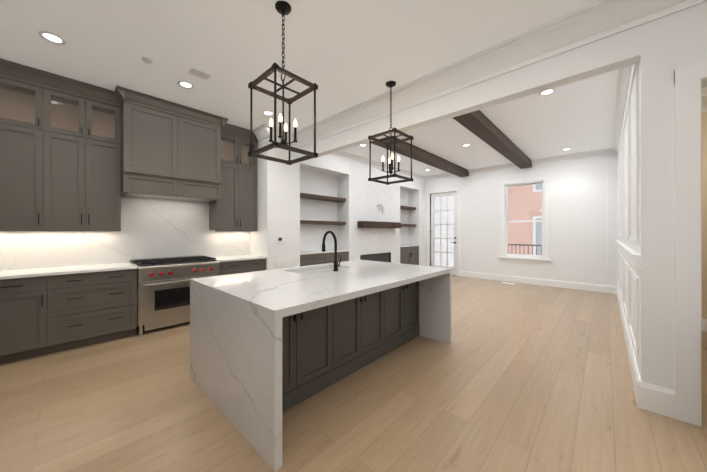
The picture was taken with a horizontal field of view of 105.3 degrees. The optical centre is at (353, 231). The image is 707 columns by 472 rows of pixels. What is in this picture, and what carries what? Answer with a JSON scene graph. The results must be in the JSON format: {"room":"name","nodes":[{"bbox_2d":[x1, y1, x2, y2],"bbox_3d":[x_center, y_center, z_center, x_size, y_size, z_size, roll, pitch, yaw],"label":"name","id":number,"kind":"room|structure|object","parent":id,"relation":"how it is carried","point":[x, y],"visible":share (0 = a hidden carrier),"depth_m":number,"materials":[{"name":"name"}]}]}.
{"room":"kitchen","nodes":[
{"label":"kitchen","id":0,"kind":"room"},
{"bbox_2d":[0,58,120,117],"bbox_3d":[-3.800,-1.745,3.136,0.325,0.166,1.643,0,0,43],"label":"crown molding","id":1,"kind":"structure","parent":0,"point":[22,79],"depth_m":3.19,"materials":[{"name":"grey wood"}]},
{"bbox_2d":[250,141,423,269],"bbox_3d":[-1.096,-0.229,5.910,0.850,3.200,9.400,0,0,43],"label":"wall","id":2,"kind":"structure","parent":0,"point":[284,208],"depth_m":5.56,"materials":[{"name":"white paint"}]},
{"bbox_2d":[0,114,51,229],"bbox_3d":[-3.865,-0.629,3.065,0.325,1.195,0.580,0,0,43],"label":"upper cabinet","id":3,"kind":"object","parent":2,"relation":"attached to","point":[25,147],"depth_m":3.03,"materials":[{"name":"grey wood"}]},
{"bbox_2d":[52,126,120,229],"bbox_3d":[-3.495,-0.629,3.463,0.325,1.195,0.747,0,0,43],"label":"upper cabinet","id":4,"kind":"object","parent":2,"relation":"attached to","point":[60,153],"depth_m":3.38,"materials":[{"name":"grey wood"}]},
{"bbox_2d":[0,196,249,270],"bbox_3d":[-3.254,-0.038,3.958,0.012,0.985,3.591,0,0,43],"label":"backsplash","id":5,"kind":"structure","parent":2,"relation":"attached to","point":[154,228],"depth_m":3.99,"materials":[{"name":"white stone"}]},
{"bbox_2d":[114,85,227,201],"bbox_3d":[-2.720,-1.165,4.083,0.596,1.324,1.370,0,0,43],"label":"range hood","id":6,"kind":"object","parent":2,"relation":"attached to","point":[170,150],"visible":0.92,"depth_m":3.85,"materials":[{"name":"grey wood"}]},
{"bbox_2d":[209,158,257,229],"bbox_3d":[-2.162,-0.628,4.894,0.325,1.195,0.734,0,0,43],"label":"upper cabinet","id":7,"kind":"object","parent":2,"relation":"attached to","point":[237,209],"depth_m":4.76,"materials":[{"name":"grey wood"}]},
{"bbox_2d":[221,123,257,145],"bbox_3d":[-2.162,-1.743,4.895,0.325,0.166,0.734,0,0,43],"label":"upper cabinet","id":8,"kind":"object","parent":2,"relation":"attached to","point":[228,133],"depth_m":4.77,"materials":[{"name":"grey wood"}]},
{"bbox_2d":[256,124,291,146],"bbox_3d":[-1.401,-1.715,4.850,0.170,0.230,0.550,0,0,43],"label":"crown molding","id":9,"kind":"structure","parent":2,"relation":"attached to","point":[262,131],"depth_m":4.80,"materials":[{"name":"white"}]},
{"bbox_2d":[277,236,282,242],"bbox_3d":[-1.361,0.150,4.981,0.027,0.110,0.110,0,0,43],"label":"light switch","id":10,"kind":"object","parent":2,"relation":"attached to","point":[279,238],"visible":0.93,"depth_m":4.96,"materials":[{"name":"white plastic"}]},
{"bbox_2d":[300,220,345,224],"bbox_3d":[-0.782,-0.194,6.062,0.298,0.070,1.444,0,0,43],"label":"floating shelf","id":11,"kind":"object","parent":2,"relation":"attached to","point":[322,222],"visible":0.64,"depth_m":5.98,"materials":[{"name":"brown wood"}]},
{"bbox_2d":[300,193,345,201],"bbox_3d":[-0.782,-0.754,6.062,0.298,0.070,1.444,0,0,43],"label":"floating shelf","id":12,"kind":"object","parent":2,"relation":"attached to","point":[318,197],"visible":0.64,"depth_m":5.99,"materials":[{"name":"brown wood"}]},
{"bbox_2d":[330,150,424,180],"bbox_3d":[0.677,-1.768,7.199,0.090,0.120,5.100,0,0,43],"label":"crown molding","id":13,"kind":"structure","parent":2,"relation":"attached to","point":[343,154],"depth_m":6.96,"materials":[{"name":"white"}]},
{"bbox_2d":[400,205,415,209],"bbox_3d":[1.589,-0.752,8.609,0.298,0.070,1.104,0,0,43],"label":"floating shelf","id":14,"kind":"object","parent":2,"relation":"attached to","point":[407,208],"visible":0.57,"depth_m":8.56,"materials":[{"name":"brown wood"}]},
{"bbox_2d":[401,224,415,226],"bbox_3d":[1.589,-0.192,8.609,0.298,0.070,1.104,0,0,43],"label":"floating shelf","id":15,"kind":"object","parent":2,"relation":"attached to","point":[408,225],"visible":0.57,"depth_m":8.71,"materials":[{"name":"brown wood"}]},
{"bbox_2d":[0,275,706,471],"bbox_3d":[1.467,1.429,3.488,8.100,0.120,9.750,0,0,43],"label":"floor","id":16,"kind":"structure","parent":0,"point":[519,377],"depth_m":2.08,"materials":[{"name":"brown wood"}]},
{"bbox_2d":[0,278,47,363],"bbox_3d":[-3.752,0.926,2.965,0.625,0.885,0.530,0,0,43],"label":"base cabinet","id":17,"kind":"object","parent":16,"relation":"on","point":[23,301],"depth_m":2.83,"materials":[{"name":"grey wood"}]},
{"bbox_2d":[48,270,136,353],"bbox_3d":[-3.327,0.926,3.422,0.625,0.885,0.839,0,0,43],"label":"base cabinet","id":18,"kind":"object","parent":16,"relation":"on","point":[84,309],"depth_m":3.20,"materials":[{"name":"grey wood"}]},
{"bbox_2d":[0,262,137,277],"bbox_3d":[-3.635,0.468,3.071,0.657,0.030,1.775,0,0,43],"label":"countertop","id":19,"kind":"structure","parent":18,"relation":"on","point":[43,272],"depth_m":3.12,"materials":[{"name":"white stone"}]},
{"bbox_2d":[130,255,219,334],"bbox_3d":[-2.652,0.889,4.059,0.714,0.960,1.002,0,0,43],"label":"range","id":20,"kind":"object","parent":16,"relation":"on","point":[163,292],"visible":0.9,"depth_m":3.74,"materials":[{"name":"silver metal"}]},
{"bbox_2d":[219,258,265,275],"bbox_3d":[-2.077,0.927,4.764,0.625,0.885,0.806,0,0,43],"label":"base cabinet","id":21,"kind":"object","parent":16,"relation":"on","point":[253,264],"depth_m":4.54,"materials":[{"name":"grey"}]},
{"bbox_2d":[213,255,263,261],"bbox_3d":[-2.067,0.470,4.755,0.657,0.030,0.806,0,0,43],"label":"countertop","id":22,"kind":"structure","parent":21,"relation":"on","point":[238,258],"depth_m":4.55,"materials":[{"name":"white stone"}]},
{"bbox_2d":[190,231,451,471],"bbox_3d":[-0.176,0.680,2.935,1.510,1.376,2.420,0,0,43],"label":"kitchen island","id":23,"kind":"object","parent":16,"relation":"on","point":[268,348],"visible":1,"depth_m":2.25,"materials":[{"name":"stone"}]},
{"bbox_2d":[297,268,333,273],"bbox_3d":[-0.422,0.611,3.280,0.444,0.215,0.794,0,0,43],"label":"sink","id":24,"kind":"object","parent":23,"relation":"in","point":[311,270],"depth_m":3.47,"materials":[{"name":"white stone"}]},
{"bbox_2d":[322,231,340,270],"bbox_3d":[-0.263,0.223,3.160,0.263,0.462,0.101,0,0,43],"label":"faucet","id":25,"kind":"object","parent":23,"relation":"on","point":[336,265],"depth_m":3.07,"materials":[{"name":"black metal"}]},
{"bbox_2d":[300,249,348,265],"bbox_3d":[-0.732,0.906,6.014,0.429,0.930,1.440,0,0,43],"label":"base cabinet","id":26,"kind":"object","parent":16,"relation":"on","point":[307,258],"visible":0.33,"depth_m":5.84,"materials":[{"name":"grey"}]},
{"bbox_2d":[400,244,418,264],"bbox_3d":[1.639,0.908,8.561,0.429,0.930,1.100,0,0,43],"label":"base cabinet","id":27,"kind":"object","parent":16,"relation":"on","point":[409,253],"visible":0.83,"depth_m":8.41,"materials":[{"name":"grey"}]},
{"bbox_2d":[0,0,706,175],"bbox_3d":[1.467,-1.891,3.491,8.100,0.120,9.750,0,0,43],"label":"ceiling","id":28,"kind":"structure","parent":0,"point":[343,55],"depth_m":2.80,"materials":[{"name":"white paint"}]},
{"bbox_2d":[38,31,65,44],"bbox_3d":[-2.848,-1.828,2.555,0.176,0.008,0.176,0,0,43],"label":"recessed light","id":29,"kind":"object","parent":28,"relation":"in","point":[52,37],"visible":1,"depth_m":2.55,"materials":[{"name":"white plastic"}]},
{"bbox_2d":[142,57,152,63],"bbox_3d":[-2.209,-1.817,2.889,0.096,0.030,0.096,0,0,43],"label":"smoke detector","id":30,"kind":"object","parent":28,"relation":"attached to","point":[146,60],"visible":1,"depth_m":2.87,"materials":[{"name":"white plastic"}]},
{"bbox_2d":[177,81,193,88],"bbox_3d":[-2.091,-1.827,3.368,0.176,0.008,0.176,0,0,43],"label":"recessed light","id":31,"kind":"object","parent":28,"relation":"in","point":[186,84],"visible":1,"depth_m":3.36,"materials":[{"name":"white plastic"}]},
{"bbox_2d":[188,68,210,79],"bbox_3d":[-1.786,-1.827,3.138,0.140,0.008,0.200,0,0,43],"label":"ceiling vent","id":32,"kind":"object","parent":28,"relation":"in","point":[199,73],"visible":1,"depth_m":3.13,"materials":[{"name":"white plastic"}]},
{"bbox_2d":[262,111,273,115],"bbox_3d":[-1.321,-1.826,4.181,0.176,0.008,0.176,0,0,43],"label":"recessed light","id":33,"kind":"object","parent":28,"relation":"in","point":[268,113],"visible":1,"depth_m":4.19,"materials":[{"name":"white plastic"}]},
{"bbox_2d":[248,0,317,164],"bbox_3d":[-0.575,-1.220,2.208,0.400,1.224,0.400,0,0,43],"label":"pendant lantern","id":34,"kind":"object","parent":28,"relation":"hanging from","point":[283,8],"visible":1,"depth_m":2.19,"materials":[{"name":"black metal"}]},
{"bbox_2d":[368,81,412,184],"bbox_3d":[0.463,-1.227,3.347,0.400,1.209,0.400,0,0,43],"label":"pendant lantern","id":35,"kind":"object","parent":28,"relation":"hanging from","point":[390,84],"visible":1,"depth_m":3.34,"materials":[{"name":"black metal"}]},
{"bbox_2d":[371,110,531,176],"bbox_3d":[2.224,-1.744,5.771,1.840,0.170,5.080,0,0,43],"label":"ceiling beam","id":36,"kind":"structure","parent":28,"relation":"attached to","point":[481,125],"depth_m":5.48,"materials":[{"name":"brown wood"}]},
{"bbox_2d":[539,88,554,95],"bbox_3d":[2.544,-1.827,3.547,0.176,0.008,0.176,0,0,43],"label":"recessed light","id":37,"kind":"object","parent":28,"relation":"in","point":[547,92],"visible":0.96,"depth_m":3.55,"materials":[{"name":"white plastic"}]},
{"bbox_2d":[337,160,399,262],"bbox_3d":[0.497,-0.228,7.364,0.400,3.200,2.200,0,0,43],"label":"wall","id":38,"kind":"structure","parent":0,"point":[360,192],"depth_m":6.89,"materials":[{"name":"white paint"}]},
{"bbox_2d":[360,252,390,262],"bbox_3d":[0.483,0.832,7.329,0.366,0.468,1.318,0,0,43],"label":"fireplace insert","id":39,"kind":"object","parent":38,"relation":"in","point":[383,257],"visible":0.17,"depth_m":7.30,"materials":[{"name":"black metal"}]},
{"bbox_2d":[358,221,400,227],"bbox_3d":[0.728,-0.168,7.156,0.218,0.160,1.610,0,0,43],"label":"shelf","id":40,"kind":"object","parent":38,"relation":"attached to","point":[368,224],"visible":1,"depth_m":6.87,"materials":[{"name":"brown wood"}]},
{"bbox_2d":[295,2,706,161],"bbox_3d":[1.488,-0.232,2.889,7.050,3.200,0.140,0,0,43],"label":"wall","id":41,"kind":"structure","parent":0,"point":[612,53],"depth_m":2.68,"materials":[{"name":"white paint"}]},
{"bbox_2d":[292,0,706,147],"bbox_3d":[1.376,-1.717,2.769,7.050,0.230,0.190,0,0,43],"label":"ceiling beam","id":42,"kind":"structure","parent":41,"relation":"attached to","point":[595,21],"depth_m":2.63,"materials":[{"name":"white paint"}]},
{"bbox_2d":[675,61,706,426],"bbox_3d":[2.787,0.092,1.678,1.040,2.550,0.182,0,0,43],"label":"door frame","id":43,"kind":"structure","parent":41,"relation":"attached to","point":[690,81],"depth_m":1.93,"materials":[{"name":"white wood"}]},
{"bbox_2d":[424,153,617,285],"bbox_3d":[4.774,-0.228,6.968,8.000,3.200,0.150,0,0,43],"label":"wall","id":44,"kind":"structure","parent":0,"point":[577,218],"depth_m":6.63,"materials":[{"name":"white paint"}]},
{"bbox_2d":[427,188,459,275],"bbox_3d":[2.857,0.018,8.636,1.100,2.710,0.022,0,0,43],"label":"door frame","id":45,"kind":"structure","parent":44,"relation":"attached to","point":[429,193],"depth_m":8.69,"materials":[{"name":"white wood"}]},
{"bbox_2d":[431,191,456,274],"bbox_3d":[2.894,0.063,8.677,0.894,2.608,0.101,0,0,43],"label":"french door","id":46,"kind":"structure","parent":44,"relation":"in","point":[433,229],"depth_m":8.64,"materials":[{"name":"white"}]},
{"bbox_2d":[425,148,610,179],"bbox_3d":[4.056,-1.768,7.475,4.440,0.120,0.090,0,0,43],"label":"crown molding","id":47,"kind":"structure","parent":44,"relation":"attached to","point":[601,152],"depth_m":6.83,"materials":[{"name":"white"}]},
{"bbox_2d":[504,180,543,258],"bbox_3d":[4.544,-0.298,7.183,0.910,1.980,0.150,0,0,43],"label":"double-hung window","id":48,"kind":"structure","parent":44,"relation":"in","point":[506,218],"depth_m":7.22,"materials":[{"name":"white"}]},
{"bbox_2d":[499,176,550,263],"bbox_3d":[4.472,-0.278,7.106,1.170,2.200,0.060,0,0,43],"label":"window frame","id":49,"kind":"structure","parent":44,"relation":"attached to","point":[546,259],"depth_m":6.90,"materials":[{"name":"white wood"}]},
{"bbox_2d":[460,271,615,293],"bbox_3d":[4.509,1.278,7.101,3.410,0.188,0.016,0,0,43],"label":"baseboard","id":50,"kind":"structure","parent":44,"relation":"attached to","point":[518,279],"depth_m":6.81,"materials":[{"name":"white wood"}]},
{"bbox_2d":[618,5,697,389],"bbox_3d":[4.116,-0.231,3.913,0.280,3.200,5.220,0,0,43],"label":"wall","id":51,"kind":"structure","parent":0,"point":[671,43],"depth_m":2.04,"materials":[{"name":"white paint"}]},
{"bbox_2d":[611,65,631,153],"bbox_3d":[4.028,-1.771,4.092,0.090,0.120,5.080,0,0,43],"label":"crown molding","id":52,"kind":"structure","parent":51,"relation":"attached to","point":[624,73],"depth_m":3.72,"materials":[{"name":"white"}]},
{"bbox_2d":[614,63,640,357],"bbox_3d":[3.997,-0.221,4.023,0.045,2.540,5.220,0,0,43],"label":"trim","id":53,"kind":"structure","parent":51,"relation":"attached to","point":[633,257],"depth_m":2.91,"materials":[{"name":"white wood"}]},
{"bbox_2d":[616,285,646,409],"bbox_3d":[4.006,1.269,4.000,0.040,0.200,5.240,0,0,43],"label":"baseboard","id":54,"kind":"structure","parent":51,"relation":"attached to","point":[640,388],"depth_m":2.43,"materials":[{"name":"white wood"}]},
{"bbox_2d":[701,112,706,318],"bbox_3d":[5.254,-0.231,3.345,2.100,3.200,0.100,0,0,43],"label":"wall","id":55,"kind":"structure","parent":0,"point":[704,198],"depth_m":3.69,"materials":[{"name":"beige paint"}]},
{"bbox_2d":[701,95,706,112],"bbox_3d":[5.230,-1.732,3.232,2.040,0.200,0.100,0,0,43],"label":"crown molding","id":56,"kind":"structure","parent":55,"relation":"attached to","point":[703,98],"depth_m":3.67,"materials":[{"name":"white wood"}]},
{"bbox_2d":[702,319,706,331],"bbox_3d":[5.229,1.283,3.288,2.120,0.170,0.016,0,0,43],"label":"baseboard","id":57,"kind":"structure","parent":55,"relation":"attached to","point":[704,321],"depth_m":3.68,"materials":[{"name":"white wood"}]},
{"label":"outside","id":58,"kind":"structure","parent":0,"visible":0},
{"bbox_3d":[5.139,1.492,7.652,9.000,0.160,1.350,0,0,43],"label":"deck","id":59,"kind":"object","parent":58,"visible":0},
{"bbox_2d":[508,244,541,254],"bbox_3d":[6.519,0.892,7.154,6.350,1.040,0.050,0,0,43],"label":"railing","id":60,"kind":"object","parent":59,"relation":"on","point":[528,247],"depth_m":8.22,"materials":[{"name":"black metal"}]},
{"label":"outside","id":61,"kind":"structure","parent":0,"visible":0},
{"bbox_2d":[435,184,541,266],"bbox_3d":[8.130,-3.624,11.602,28.000,18.000,0.300,0,0,43],"label":"building","id":62,"kind":"structure","parent":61,"point":[525,209],"depth_m":12.14,"materials":[{"name":"pink brick"}]}
]}

